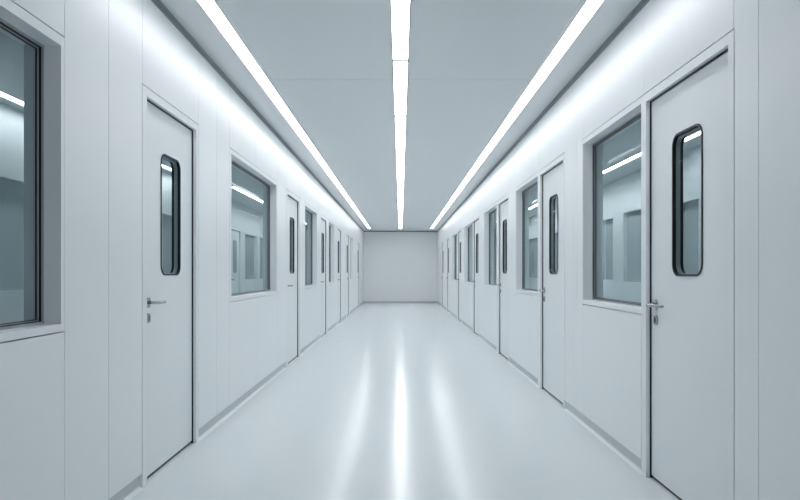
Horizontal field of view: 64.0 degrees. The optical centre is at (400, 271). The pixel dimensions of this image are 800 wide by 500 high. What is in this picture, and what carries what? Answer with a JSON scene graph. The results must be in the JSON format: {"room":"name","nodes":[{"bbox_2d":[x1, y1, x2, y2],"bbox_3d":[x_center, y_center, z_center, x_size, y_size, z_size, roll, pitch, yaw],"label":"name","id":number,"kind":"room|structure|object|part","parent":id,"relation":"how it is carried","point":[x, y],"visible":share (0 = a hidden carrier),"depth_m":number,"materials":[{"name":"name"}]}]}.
{"room":"laboratory corridor","nodes":[
{"label":"laboratory corridor","id":0,"kind":"room"},
{"bbox_2d":[0,103,262,323],"bbox_3d":[-3.760,-0.197,12.275,0.120,2.740,24.150,0,0,0],"label":"wall","id":1,"kind":"structure","parent":0,"point":[244,218],"depth_m":6.23,"materials":[{"name":"white paint"}]},
{"bbox_2d":[0,173,23,294],"bbox_3d":[-3.758,-0.352,6.150,0.124,1.130,2.300,0,0,0],"label":"window","id":2,"kind":"structure","parent":1,"relation":"in","point":[11,187],"depth_m":6.19,"materials":[{"name":"white"}]},
{"bbox_2d":[162,211,171,272],"bbox_3d":[-3.758,-0.367,11.050,0.124,1.160,2.300,0,0,0],"label":"window","id":3,"kind":"structure","parent":1,"relation":"in","point":[166,217],"depth_m":10.28,"materials":[{"name":"white"}]},
{"bbox_3d":[-3.758,-0.367,11.050,0.124,1.160,2.300,0,0,0],"label":"frame","id":4,"kind":"part","parent":3,"relation":"part of","materials":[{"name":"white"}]},
{"bbox_2d":[231,227,240,293],"bbox_3d":[-3.744,0.093,14.400,0.151,2.160,0.900,0,0,0],"label":"door","id":5,"kind":"structure","parent":1,"relation":"in","point":[235,233],"depth_m":14.47,"materials":[{"name":"white"}]},
{"bbox_3d":[-3.727,-0.347,14.400,0.010,0.730,0.300,0,0,0],"label":"vision panel","id":6,"kind":"part","parent":5,"relation":"part of","materials":[{"name":"clear glass"}]},
{"bbox_2d":[245,232,256,280],"bbox_3d":[-3.758,-0.367,15.850,0.124,1.160,1.300,0,0,0],"label":"window","id":7,"kind":"structure","parent":1,"relation":"in","point":[250,239],"depth_m":16.04,"materials":[{"name":"white"}]},
{"bbox_3d":[-3.765,-0.367,15.850,0.010,1.090,1.230,0,0,0],"label":"pane","id":8,"kind":"part","parent":7,"relation":"part of","materials":[{"name":"clear glass"}]},
{"bbox_2d":[260,236,262,279],"bbox_3d":[-3.758,-0.367,17.350,0.124,1.160,1.100,0,0,0],"label":"window","id":9,"kind":"structure","parent":1,"relation":"in","point":[261,237],"depth_m":17.31,"materials":[{"name":"white"}]},
{"bbox_2d":[0,0,363,499],"bbox_3d":[-1.475,-0.197,12.275,0.150,2.740,24.150,0,0,0],"label":"wall","id":10,"kind":"structure","parent":0,"point":[71,398],"depth_m":3.20,"materials":[{"name":"white paint"}]},
{"bbox_2d":[0,0,64,341],"bbox_3d":[-1.477,-0.364,2.034,0.154,1.221,1.267,0,0,0],"label":"window","id":11,"kind":"structure","parent":10,"relation":"in","point":[44,48],"depth_m":2.64,"materials":[{"name":"white metal"}]},
{"bbox_2d":[140,84,198,487],"bbox_3d":[-1.458,0.077,3.954,0.183,2.191,0.963,0,0,0],"label":"door","id":12,"kind":"structure","parent":10,"relation":"in","point":[170,301],"depth_m":3.98,"materials":[{"name":"white metal"}]},
{"bbox_3d":[-1.395,0.173,3.688,0.055,0.020,0.156,0,0,0],"label":"lever","id":13,"kind":"part","parent":12,"relation":"part of","materials":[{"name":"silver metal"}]},
{"bbox_2d":[108,302,362,499],"bbox_3d":[-1.405,1.133,12.275,0.031,0.081,24.150,0,0,0],"label":"baseboard","id":14,"kind":"structure","parent":10,"relation":"attached to","point":[133,488],"depth_m":5.26,"materials":[{"name":"grey plastic"}]},
{"bbox_2d":[230,148,276,301],"bbox_3d":[-1.477,-0.387,6.263,0.154,1.263,2.015,0,0,0],"label":"window","id":15,"kind":"structure","parent":10,"relation":"in","point":[237,161],"depth_m":7.23,"materials":[{"name":"white metal"}]},
{"bbox_2d":[151,0,363,231],"bbox_3d":[-1.395,-1.546,12.275,0.013,0.041,24.150,0,0,0],"label":"trim","id":16,"kind":"structure","parent":10,"relation":"attached to","point":[158,3],"depth_m":5.08,"materials":[{"name":"grey metal"}]},
{"bbox_2d":[285,189,299,366],"bbox_3d":[-1.458,0.077,8.405,0.183,2.191,1.110,0,0,0],"label":"door","id":17,"kind":"structure","parent":10,"relation":"in","point":[292,201],"depth_m":8.55,"materials":[{"name":"white metal"}]},
{"bbox_2d":[305,203,316,288],"bbox_3d":[-1.477,-0.387,10.050,0.154,1.263,1.380,0,0,0],"label":"window","id":18,"kind":"structure","parent":10,"relation":"in","point":[312,213],"depth_m":10.70,"materials":[{"name":"white metal"}]},
{"bbox_2d":[320,215,326,338],"bbox_3d":[-1.458,0.077,11.735,0.183,2.191,1.030,0,0,0],"label":"door","id":19,"kind":"structure","parent":10,"relation":"in","point":[323,219],"depth_m":11.91,"materials":[{"name":"white"}]},
{"bbox_2d":[329,220,333,283],"bbox_3d":[-1.477,-0.387,13.000,0.154,1.263,1.020,0,0,0],"label":"window","id":20,"kind":"structure","parent":10,"relation":"in","point":[331,225],"depth_m":13.47,"materials":[{"name":"white"}]},
{"bbox_2d":[337,226,341,324],"bbox_3d":[-1.458,0.077,14.725,0.183,2.191,1.050,0,0,0],"label":"door","id":21,"kind":"structure","parent":10,"relation":"in","point":[339,230],"depth_m":15.00,"materials":[{"name":"white metal"}]},
{"bbox_2d":[346,233,349,316],"bbox_3d":[-1.458,0.077,17.115,0.183,2.191,1.030,0,0,0],"label":"door","id":22,"kind":"structure","parent":10,"relation":"in","point":[347,234],"depth_m":17.29,"materials":[{"name":"white metal"}]},
{"bbox_2d":[350,236,352,280],"bbox_3d":[-1.477,-0.387,18.440,0.154,1.263,1.120,0,0,0],"label":"window","id":23,"kind":"structure","parent":10,"relation":"in","point":[351,237],"depth_m":18.96,"materials":[{"name":"white glass"}]},
{"bbox_2d":[357,241,359,307],"bbox_3d":[-1.458,0.077,21.395,0.183,2.191,1.070,0,0,0],"label":"door","id":24,"kind":"structure","parent":10,"relation":"in","point":[358,241],"depth_m":21.79,"materials":[{"name":"white metal"}]},
{"bbox_2d":[305,231,307,283],"bbox_3d":[-2.625,-0.197,24.300,2.150,2.740,0.100,0,0,0],"label":"wall","id":25,"kind":"structure","parent":0,"point":[306,232],"depth_m":24.25,"materials":[{"name":"white paint"}]},
{"bbox_2d":[0,0,700,230],"bbox_3d":[0.000,-1.627,12.275,7.400,0.120,24.150,0,0,0],"label":"ceiling","id":26,"kind":"structure","parent":0,"point":[330,62],"depth_m":5.29,"materials":[{"name":"white paint"}]},
{"bbox_2d":[0,92,171,170],"bbox_3d":[-3.520,-1.597,7.100,0.086,0.060,8.196,0,0,0],"label":"ceiling light","id":27,"kind":"object","parent":26,"relation":"attached to","point":[4,95],"visible":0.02,"depth_m":5.89,"materials":[{"name":"white"}]},
{"bbox_2d":[231,187,305,223],"bbox_3d":[-3.090,-1.597,16.400,0.086,0.060,9.196,0,0,0],"label":"ceiling light","id":28,"kind":"object","parent":26,"relation":"attached to","point":[235,188],"visible":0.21,"depth_m":13.11,"materials":[{"name":"white plastic"}]},
{"bbox_2d":[197,0,370,228],"bbox_3d":[-1.126,-1.597,12.800,0.100,0.060,20.800,0,0,0],"label":"ceiling light","id":29,"kind":"object","parent":26,"relation":"attached to","point":[210,7],"visible":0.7,"depth_m":5.21,"materials":[{"name":"white plastic"}]},
{"bbox_2d":[391,0,409,58],"bbox_3d":[0.000,-1.597,3.600,0.114,0.060,2.400,0,0,0],"label":"ceiling light","id":30,"kind":"object","parent":26,"relation":"attached to","point":[400,9],"visible":1,"depth_m":4.17,"materials":[{"name":"white plastic"}]},
{"bbox_2d":[395,115,405,228],"bbox_3d":[0.000,-1.597,14.847,0.114,0.060,16.706,0,0,0],"label":"ceiling light","id":31,"kind":"object","parent":26,"relation":"attached to","point":[400,120],"visible":0.84,"depth_m":8.84,"materials":[{"name":"white plastic"}]},
{"bbox_2d":[393,59,407,114],"bbox_3d":[0.000,-1.597,5.647,0.114,0.060,1.706,0,0,0],"label":"ceiling light","id":32,"kind":"object","parent":26,"relation":"attached to","point":[400,66],"visible":0.88,"depth_m":5.44,"materials":[{"name":"white plastic"}]},
{"bbox_2d":[430,0,603,228],"bbox_3d":[1.126,-1.597,12.800,0.100,0.060,20.800,0,0,0],"label":"ceiling light","id":33,"kind":"object","parent":26,"relation":"attached to","point":[589,7],"visible":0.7,"depth_m":5.21,"materials":[{"name":"white plastic"}]},
{"bbox_2d":[529,153,640,209],"bbox_3d":[3.200,-1.597,14.650,0.086,0.060,12.696,0,0,0],"label":"ceiling light","id":34,"kind":"object","parent":26,"relation":"attached to","point":[639,154],"visible":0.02,"depth_m":9.45,"materials":[{"name":"white"}]},
{"bbox_2d":[684,131,700,141],"bbox_3d":[3.380,-1.597,5.525,0.086,0.060,5.046,0,0,0],"label":"ceiling light","id":35,"kind":"object","parent":26,"relation":"attached to","point":[697,133],"visible":0.02,"depth_m":7.47,"materials":[{"name":"white"}]},
{"bbox_2d":[363,232,437,302],"bbox_3d":[0.000,-0.197,24.410,3.100,2.740,0.120,0,0,0],"label":"wall","id":36,"kind":"structure","parent":0,"point":[398,266],"depth_m":24.35,"materials":[{"name":"white paint"}]},
{"bbox_2d":[364,301,436,302],"bbox_3d":[0.000,1.144,24.358,2.800,0.058,0.008,0,0,0],"label":"baseboard","id":37,"kind":"structure","parent":36,"relation":"attached to","point":[364,301],"depth_m":24.35,"materials":[{"name":"grey"}]},
{"bbox_2d":[364,231,436,231],"bbox_3d":[0.000,-1.547,24.348,2.800,0.040,0.007,0,0,0],"label":"trim","id":38,"kind":"structure","parent":36,"relation":"attached to","point":[364,231],"depth_m":24.34,"materials":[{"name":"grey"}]},
{"bbox_2d":[131,303,678,499],"bbox_3d":[0.000,1.223,12.275,7.800,0.100,24.550,0,0,0],"label":"floor","id":39,"kind":"structure","parent":0,"point":[397,401],"depth_m":4.59,"materials":[{"name":"white plastic"}]},
{"bbox_2d":[494,231,495,283],"bbox_3d":[2.625,-0.197,24.300,2.150,2.740,0.100,0,0,0],"label":"wall","id":40,"kind":"structure","parent":0,"point":[494,231],"depth_m":24.25,"materials":[{"name":"white"}]},
{"bbox_2d":[529,145,700,302],"bbox_3d":[3.760,-0.197,12.275,0.120,2.740,24.150,0,0,0],"label":"wall","id":41,"kind":"structure","parent":0,"point":[623,194],"depth_m":10.67,"materials":[{"name":"white paint"}]},
{"bbox_2d":[529,236,537,278],"bbox_3d":[3.758,-0.392,18.800,0.124,1.170,3.600,0,0,0],"label":"window","id":42,"kind":"structure","parent":41,"relation":"in","point":[533,241],"depth_m":18.09,"materials":[{"name":"white"}]},
{"bbox_2d":[555,231,556,272],"bbox_3d":[3.758,-0.392,15.700,0.124,1.170,1.800,0,0,0],"label":"window","id":43,"kind":"structure","parent":41,"relation":"in","point":[555,231],"depth_m":15.43,"materials":[{"name":"white"}]},
{"bbox_2d":[603,216,613,281],"bbox_3d":[3.758,-0.402,11.425,0.124,1.150,0.650,0,0,0],"label":"window","id":44,"kind":"structure","parent":41,"relation":"in","point":[608,223],"depth_m":11.57,"materials":[{"name":"white"}]},
{"bbox_3d":[3.765,-0.402,11.425,0.010,1.080,0.580,0,0,0],"label":"pane","id":45,"kind":"part","parent":44,"relation":"part of","materials":[{"name":"clear glass"}]},
{"bbox_2d":[623,207,640,284],"bbox_3d":[3.758,-0.407,9.720,0.124,1.200,1.840,0,0,0],"label":"window","id":46,"kind":"structure","parent":41,"relation":"in","point":[632,217],"depth_m":10.37,"materials":[{"name":"white"}]},
{"bbox_2d":[683,195,699,272],"bbox_3d":[3.758,-0.377,8.225,0.124,1.140,0.650,0,0,0],"label":"window","id":47,"kind":"structure","parent":41,"relation":"in","point":[691,206],"depth_m":8.27,"materials":[{"name":"white"}]},
{"bbox_2d":[437,0,799,499],"bbox_3d":[1.475,-0.197,12.275,0.150,2.740,24.150,0,0,0],"label":"wall","id":48,"kind":"structure","parent":0,"point":[603,345],"depth_m":2.74,"materials":[{"name":"white paint"}]},
{"bbox_2d":[441,241,443,307],"bbox_3d":[1.458,0.077,21.375,0.183,2.191,1.050,0,0,0],"label":"door","id":49,"kind":"structure","parent":48,"relation":"in","point":[442,241],"depth_m":21.79,"materials":[{"name":"white metal"}]},
{"bbox_2d":[446,237,449,311],"bbox_3d":[1.458,0.077,18.975,0.183,2.191,1.050,0,0,0],"label":"door","id":50,"kind":"structure","parent":48,"relation":"in","point":[447,239],"depth_m":19.41,"materials":[{"name":"white"}]},
{"bbox_2d":[452,231,456,281],"bbox_3d":[1.477,-0.387,16.620,0.154,1.263,1.640,0,0,0],"label":"window","id":51,"kind":"structure","parent":48,"relation":"in","point":[454,235],"depth_m":17.40,"materials":[{"name":"white"}]},
{"bbox_2d":[457,228,461,322],"bbox_3d":[1.458,0.077,15.275,0.183,2.191,1.050,0,0,0],"label":"door","id":52,"kind":"structure","parent":48,"relation":"in","point":[459,230],"depth_m":15.51,"materials":[{"name":"white metal"}]},
{"bbox_2d":[464,220,472,284],"bbox_3d":[1.477,-0.387,13.240,0.154,1.263,1.600,0,0,0],"label":"window","id":53,"kind":"structure","parent":48,"relation":"in","point":[468,228],"depth_m":14.00,"materials":[{"name":"white"}]},
{"bbox_2d":[472,215,479,336],"bbox_3d":[1.458,0.077,11.930,0.183,2.191,1.020,0,0,0],"label":"door","id":54,"kind":"structure","parent":48,"relation":"in","point":[475,281],"depth_m":12.07,"materials":[{"name":"white metal"}]},
{"bbox_2d":[484,202,496,288],"bbox_3d":[1.477,-0.387,10.020,0.154,1.263,1.380,0,0,0],"label":"window","id":55,"kind":"structure","parent":48,"relation":"in","point":[488,213],"depth_m":10.67,"materials":[{"name":"white"}]},
{"bbox_2d":[497,193,509,361],"bbox_3d":[1.458,0.077,8.810,0.183,2.191,1.040,0,0,0],"label":"door","id":56,"kind":"structure","parent":48,"relation":"in","point":[502,204],"depth_m":8.92,"materials":[{"name":"white metal"}]},
{"bbox_2d":[516,172,537,295],"bbox_3d":[1.477,-0.387,7.153,0.154,1.263,1.254,0,0,0],"label":"window","id":57,"kind":"structure","parent":48,"relation":"in","point":[522,191],"depth_m":7.74,"materials":[{"name":"white metal"}]},
{"bbox_2d":[438,302,640,473],"bbox_3d":[1.405,1.133,12.275,0.031,0.081,24.150,0,0,0],"label":"baseboard","id":58,"kind":"structure","parent":48,"relation":"attached to","point":[631,459],"depth_m":4.74,"materials":[{"name":"grey"}]},
{"bbox_2d":[437,0,649,231],"bbox_3d":[1.395,-1.546,12.275,0.013,0.041,24.150,0,0,0],"label":"trim","id":59,"kind":"structure","parent":48,"relation":"attached to","point":[642,3],"depth_m":5.08,"materials":[{"name":"grey metal"}]},
{"bbox_2d":[538,153,565,408],"bbox_3d":[1.458,0.077,5.998,0.183,2.191,1.056,0,0,0],"label":"door","id":60,"kind":"structure","parent":48,"relation":"in","point":[551,179],"depth_m":6.10,"materials":[{"name":"white"}]},
{"bbox_2d":[582,97,640,313],"bbox_3d":[1.477,-0.387,4.322,0.154,1.263,1.207,0,0,0],"label":"window","id":61,"kind":"structure","parent":48,"relation":"in","point":[592,145],"depth_m":4.91,"materials":[{"name":"white metal"}]},
{"bbox_2d":[641,30,734,499],"bbox_3d":[1.458,0.077,3.204,0.183,2.191,1.028,0,0,0],"label":"door","id":62,"kind":"structure","parent":48,"relation":"in","point":[688,319],"depth_m":3.17,"materials":[{"name":"white metal"}]},
{"bbox_3d":[1.395,0.182,3.480,0.055,0.020,0.213,0,0,0],"label":"lever","id":63,"kind":"part","parent":62,"relation":"part of","materials":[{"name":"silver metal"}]}
]}

